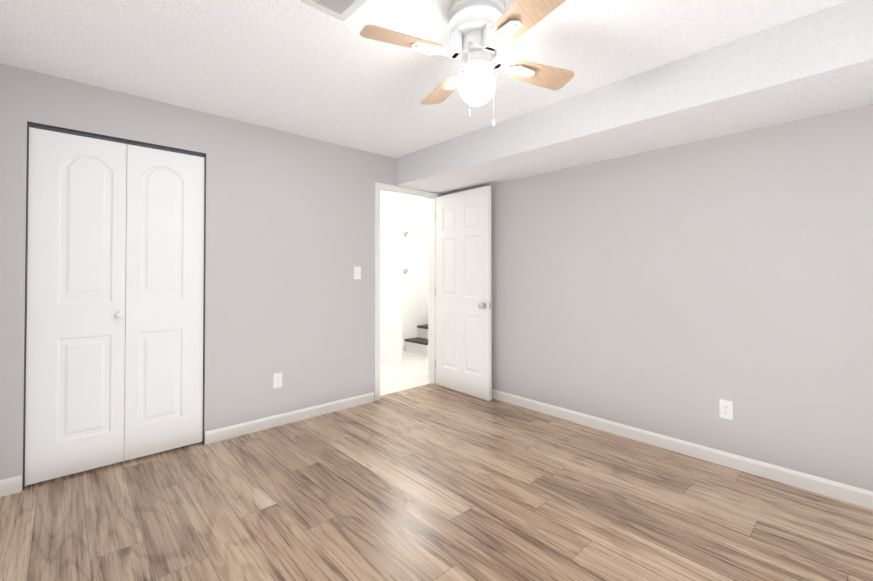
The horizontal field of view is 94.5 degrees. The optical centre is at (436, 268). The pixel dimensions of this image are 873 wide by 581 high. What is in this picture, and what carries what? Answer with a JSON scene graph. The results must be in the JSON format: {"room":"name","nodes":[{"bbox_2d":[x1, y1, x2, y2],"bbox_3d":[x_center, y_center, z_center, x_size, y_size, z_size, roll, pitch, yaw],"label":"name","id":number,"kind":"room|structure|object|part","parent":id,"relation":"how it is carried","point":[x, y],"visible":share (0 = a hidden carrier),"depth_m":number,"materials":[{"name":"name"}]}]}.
{"room":"empty bedroom","nodes":[
{"label":"empty bedroom","id":0,"kind":"room"},
{"bbox_2d":[124,169,126,421],"bbox_3d":[-0.452,0.079,4.127,5.930,2.330,0.020,1,-1,-43],"label":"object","id":1,"kind":"structure","parent":0,"point":[125,296],"depth_m":2.65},
{"bbox_2d":[0,63,432,490],"bbox_3d":[-1.286,0.069,3.262,3.530,2.330,0.160,1,-1,-43],"label":"wall","id":2,"kind":"structure","parent":0,"point":[290,231],"depth_m":3.06,"materials":[{"name":"paint"}]},
{"bbox_2d":[25,127,126,485],"bbox_3d":[-2.119,0.207,2.394,0.436,1.998,0.080,1,-1,-43],"label":"closet door","id":3,"kind":"structure","parent":2,"relation":"in","point":[75,339],"depth_m":2.39,"materials":[{"name":"white wood"}]},
{"bbox_2d":[22,121,205,489],"bbox_3d":[-2.006,0.204,2.595,0.890,2.042,0.160,1,-1,-43],"label":"door frame","id":4,"kind":"structure","parent":2,"relation":"attached to","point":[98,136],"depth_m":2.42,"materials":[{"name":"grey metal"}]},
{"bbox_2d":[124,144,204,460],"bbox_3d":[-1.812,0.211,2.708,0.436,1.998,0.034,1,-1,-43],"label":"closet door","id":5,"kind":"structure","parent":2,"relation":"in","point":[164,316],"depth_m":2.68,"materials":[{"name":"white wood"}]},
{"bbox_2d":[0,392,373,496],"bbox_3d":[-1.496,1.187,2.937,2.478,0.085,0.013,1,-1,-43],"label":"baseboard","id":6,"kind":"structure","parent":2,"relation":"attached to","point":[9,486],"depth_m":3.11,"materials":[{"name":"white wood"}]},
{"bbox_2d":[273,372,281,387],"bbox_3d":[-1.247,0.877,3.173,0.070,0.115,0.009,1,-1,-43],"label":"outlet","id":7,"kind":"object","parent":2,"relation":"attached to","point":[277,380],"visible":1,"depth_m":3.17,"materials":[{"name":"white plastic"}]},
{"bbox_2d":[354,267,360,278],"bbox_3d":[-0.714,0.038,3.667,0.070,0.115,0.021,1,-1,-43],"label":"light switch","id":8,"kind":"object","parent":2,"relation":"attached to","point":[357,272],"visible":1,"depth_m":3.67,"materials":[{"name":"white plastic"}]},
{"bbox_2d":[374,182,442,400],"bbox_3d":[-0.313,0.200,4.159,0.900,2.090,0.184,1,-1,-43],"label":"door frame","id":9,"kind":"structure","parent":2,"relation":"attached to","point":[429,196],"depth_m":4.27,"materials":[{"name":"white wood"}]},
{"bbox_2d":[435,186,491,400],"bbox_3d":[0.251,0.231,4.064,0.159,2.008,0.765,1,-1,-41],"label":"entry door","id":10,"kind":"structure","parent":9,"relation":"attached to","point":[463,361],"depth_m":4.01,"materials":[{"name":"white wood"}]},
{"bbox_2d":[380,191,401,364],"bbox_3d":[-0.731,0.097,5.572,0.100,2.330,0.700,1,-1,-43],"label":"wall","id":11,"kind":"structure","parent":0,"point":[390,278],"depth_m":5.36,"materials":[{"name":"white paint"}]},
{"bbox_2d":[402,200,427,345],"bbox_3d":[-0.862,0.102,5.994,4.000,2.330,0.100,1,-1,-43],"label":"wall","id":12,"kind":"structure","parent":0,"point":[415,263],"depth_m":6.40,"materials":[{"name":"white paint"}]},
{"bbox_2d":[403,231,408,273],"bbox_3d":[-0.462,-0.249,6.243,0.060,0.657,0.083,1,-1,-43],"label":"hook","id":13,"kind":"object","parent":12,"relation":"attached to","point":[405,271],"visible":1,"depth_m":6.26,"materials":[{"name":"grey metal"}]},
{"bbox_2d":[0,0,849,203],"bbox_3d":[0.456,-1.147,3.232,6.030,0.100,5.970,1,-1,-43],"label":"ceiling","id":14,"kind":"structure","parent":0,"point":[297,67],"depth_m":2.08,"materials":[{"name":"white paint"}]},
{"bbox_2d":[300,0,366,21],"bbox_3d":[-0.361,-1.110,1.596,0.200,0.015,0.375,1,-1,-43],"label":"ceiling vent","id":15,"kind":"object","parent":14,"relation":"in","point":[343,10],"visible":0.96,"depth_m":1.70,"materials":[{"name":"white metal"}]},
{"bbox_2d":[360,0,573,125],"bbox_3d":[0.174,-0.866,1.729,0.772,0.498,0.772,0,-1,20],"label":"ceiling fan","id":16,"kind":"object","parent":14,"relation":"hanging from","point":[480,31],"visible":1,"depth_m":1.66,"materials":[{"name":"white metal"}]},
{"bbox_3d":[0.174,-0.781,1.728,0.156,0.158,0.156,1,-1,-43],"label":"globe","id":17,"kind":"part","parent":16,"relation":"part of","materials":[{"name":"white glass"}]},
{"bbox_2d":[0,351,872,580],"bbox_3d":[0.420,1.282,3.169,5.930,0.100,5.970,1,-1,-43],"label":"floor","id":18,"kind":"structure","parent":0,"point":[431,482],"depth_m":2.03,"materials":[{"name":"brown wood"}]},
{"bbox_2d":[404,324,427,357],"bbox_3d":[0.159,0.730,6.406,1.350,1.085,0.630,1,-1,-43],"label":"stairs","id":19,"kind":"structure","parent":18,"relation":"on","point":[418,344],"depth_m":6.14,"materials":[{"name":"grey wood"}]},
{"bbox_2d":[395,0,872,193],"bbox_3d":[1.173,-0.968,2.741,0.640,0.270,3.960,1,-1,-43],"label":"soffit","id":20,"kind":"structure","parent":0,"point":[818,63],"depth_m":2.24,"materials":[{"name":"white paint"}]},
{"bbox_2d":[443,104,872,490],"bbox_3d":[1.467,0.065,3.000,0.160,2.330,4.280,1,-1,-43],"label":"wall","id":21,"kind":"structure","parent":0,"point":[678,291],"depth_m":2.58,"materials":[{"name":"paint"}]},
{"bbox_2d":[492,389,872,508],"bbox_3d":[1.408,1.187,2.923,0.013,0.085,3.947,1,-1,-43],"label":"baseboard","id":22,"kind":"structure","parent":21,"relation":"attached to","point":[840,491],"depth_m":2.56,"materials":[{"name":"white wood"}]},
{"bbox_2d":[719,399,732,419],"bbox_3d":[1.798,0.874,2.507,0.009,0.115,0.070,1,-1,-43],"label":"outlet","id":23,"kind":"object","parent":21,"relation":"attached to","point":[725,409],"visible":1,"depth_m":2.50,"materials":[{"name":"white plastic"}]}
]}

